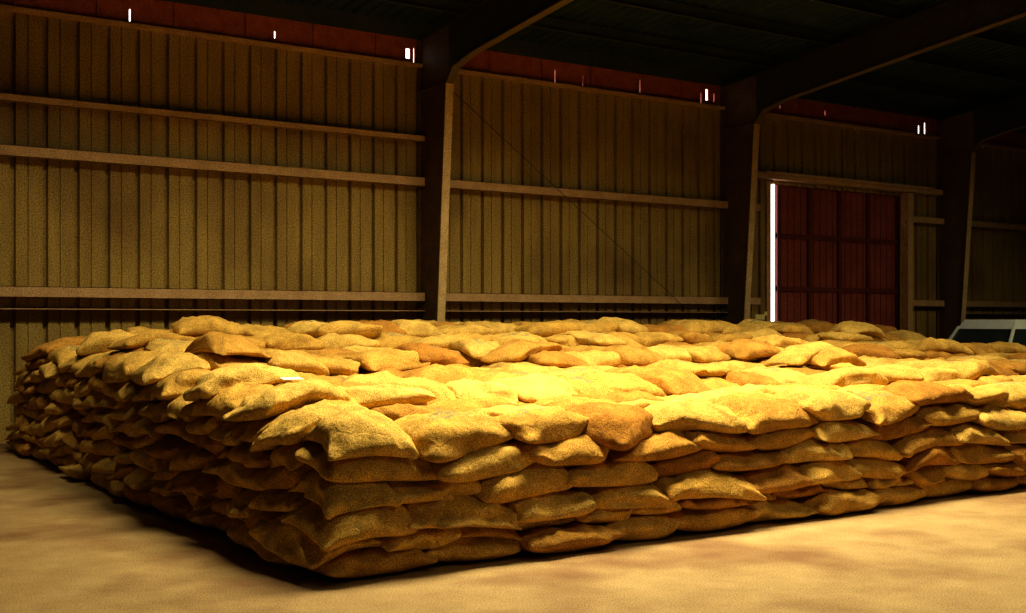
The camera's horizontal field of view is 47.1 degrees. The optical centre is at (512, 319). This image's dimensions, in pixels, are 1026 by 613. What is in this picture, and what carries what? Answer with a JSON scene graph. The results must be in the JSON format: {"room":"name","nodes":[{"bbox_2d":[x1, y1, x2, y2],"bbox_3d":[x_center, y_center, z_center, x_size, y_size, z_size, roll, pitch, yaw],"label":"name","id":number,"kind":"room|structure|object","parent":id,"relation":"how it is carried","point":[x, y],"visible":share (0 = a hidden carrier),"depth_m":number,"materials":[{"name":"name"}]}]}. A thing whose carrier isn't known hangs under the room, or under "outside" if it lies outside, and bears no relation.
{"room":"warehouse","nodes":[
{"label":"warehouse","id":0,"kind":"room"},
{"bbox_2d":[0,10,1025,441],"bbox_3d":[4.027,-1.285,23.375,57.000,5.870,0.080,0,0,-34],"label":"wall","id":1,"kind":"structure","parent":0,"point":[63,223],"depth_m":18.84,"materials":[{"name":"metal"}]},
{"bbox_2d":[0,92,1025,314],"bbox_3d":[1.339,-1.583,21.371,48.260,2.895,0.198,0,0,-34],"label":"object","id":2,"kind":"structure","parent":1,"relation":"attached to","point":[5,149],"depth_m":18.25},
{"bbox_2d":[453,92,697,319],"bbox_3d":[1.465,-1.750,21.276,6.406,4.409,0.012,0,0,-34],"label":"rod","id":3,"kind":"object","parent":1,"relation":"attached to","point":[453,92],"visible":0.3,"depth_m":20.99,"materials":[{"name":"paint"}]},
{"bbox_2d":[163,0,1025,132],"bbox_3d":[3.971,-4.805,23.458,57.000,0.330,0.320,0,0,-34],"label":"trim","id":4,"kind":"structure","parent":1,"relation":"attached to","point":[269,8],"depth_m":20.93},
{"bbox_2d":[753,312,766,319],"bbox_3d":[5.024,-0.090,23.796,0.163,0.160,0.548,0,0,36],"label":"switch box","id":5,"kind":"object","parent":1,"relation":"attached to","point":[756,317],"visible":0.96,"depth_m":23.65,"materials":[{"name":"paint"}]},
{"bbox_2d":[774,184,899,329],"bbox_3d":[7.237,-0.715,25.671,4.310,4.670,0.085,0,0,-34],"label":"door","id":6,"kind":"structure","parent":1,"relation":"in","point":[837,253],"depth_m":25.50,"materials":[{"name":"paint"}]},
{"bbox_2d":[757,171,942,330],"bbox_3d":[7.063,-0.680,25.225,6.700,4.660,0.275,0,0,-34],"label":"door frame","id":7,"kind":"structure","parent":1,"relation":"attached to","point":[907,191],"depth_m":26.23,"materials":[{"name":"brown wood"}]},
{"bbox_2d":[0,442,1025,612],"bbox_3d":[12.968,1.750,10.269,57.000,0.200,32.350,0,0,-34],"label":"floor","id":8,"kind":"structure","parent":0,"point":[68,544],"depth_m":7.70,"materials":[{"name":"concrete"}]},
{"bbox_2d":[417,25,453,321],"bbox_3d":[-1.269,-1.546,19.126,0.320,6.395,0.950,0,0,-34],"label":"steel column","id":9,"kind":"structure","parent":8,"relation":"on","point":[434,95],"depth_m":19.15,"materials":[{"name":"paint"}]},
{"bbox_2d":[417,0,572,83],"bbox_3d":[7.474,-5.003,6.309,0.140,2.493,31.940,0,0,-34],"label":"rafter","id":10,"kind":"object","parent":9,"relation":"attached to","point":[487,23],"visible":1,"depth_m":17.84,"materials":[{"name":"paint"}]},
{"bbox_2d":[5,315,1025,577],"bbox_3d":[2.678,0.794,15.725,16.159,1.705,9.907,0,0,-34],"label":"sacks","id":11,"kind":"object","parent":8,"relation":"on","point":[401,445],"visible":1,"depth_m":9.89,"materials":[{"name":"beige fabric"}]},
{"bbox_2d":[280,377,303,379],"bbox_3d":[-1.683,0.446,8.966,0.162,0.016,0.100,0,0,-31],"label":"paper tag","id":12,"kind":"object","parent":11,"relation":"on","point":[283,378],"visible":1,"depth_m":8.96,"materials":[{"name":"white paper"}]},
{"bbox_2d":[720,76,759,323],"bbox_3d":[4.422,-1.546,23.009,0.320,6.395,0.950,0,0,-34],"label":"steel column","id":13,"kind":"structure","parent":8,"relation":"on","point":[739,135],"depth_m":23.02,"materials":[{"name":"paint"}]},
{"bbox_2d":[720,0,1025,123],"bbox_3d":[13.166,-5.003,10.192,0.140,2.493,31.940,0,0,-34],"label":"rafter","id":14,"kind":"object","parent":13,"relation":"attached to","point":[951,21],"visible":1,"depth_m":20.23,"materials":[{"name":"paint"}]},
{"bbox_2d":[937,109,975,338],"bbox_3d":[10.106,-1.546,26.886,0.320,6.395,0.950,0,0,-34],"label":"steel column","id":15,"kind":"structure","parent":8,"relation":"on","point":[956,160],"depth_m":26.93,"materials":[{"name":"paint"}]},
{"bbox_2d":[937,95,1025,152],"bbox_3d":[18.849,-5.003,14.070,0.140,2.493,31.940,0,0,-34],"label":"rafter","id":16,"kind":"object","parent":15,"relation":"attached to","point":[994,120],"visible":1,"depth_m":26.01,"materials":[{"name":"paint"}]},
{"bbox_2d":[949,320,1025,345],"bbox_3d":[10.955,0.819,25.632,4.550,1.658,1.900,0,0,-34],"label":"car","id":17,"kind":"object","parent":8,"relation":"on","point":[978,331],"visible":0.11,"depth_m":24.86,"materials":[{"name":"paint"}]},
{"bbox_2d":[0,4,1025,151],"bbox_3d":[4.078,-4.200,23.301,57.000,0.060,0.100,0,0,-34],"label":"eave","id":18,"kind":"object","parent":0,"point":[8,8],"depth_m":19.09},
{"bbox_2d":[0,0,1025,148],"bbox_3d":[4.050,-4.435,23.342,57.000,0.430,0.060,0,0,-34],"label":"eave","id":19,"kind":"object","parent":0,"point":[160,13],"depth_m":19.40},
{"bbox_2d":[272,0,1025,111],"bbox_3d":[13.068,-5.685,10.186,57.470,1.690,32.900,0,0,-34],"label":"roof purlins","id":20,"kind":"structure","parent":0,"point":[806,14],"depth_m":21.05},
{"bbox_3d":[-18.394,-1.546,7.444,0.320,6.395,0.950,0,0,-34],"label":"steel column","id":21,"kind":"structure","parent":0,"visible":0},
{"bbox_3d":[-9.650,-5.003,-5.373,0.140,2.493,31.940,0,0,-34],"label":"rafter","id":22,"kind":"object","parent":21,"relation":"on","visible":0},
{"bbox_2d":[377,0,1025,104],"bbox_3d":[13.363,-5.559,9.691,57.000,1.767,30.570,0,0,-34],"label":"ceiling","id":23,"kind":"structure","parent":22,"relation":"on","point":[449,6],"depth_m":20.60,"materials":[{"name":"paint"}]}
]}

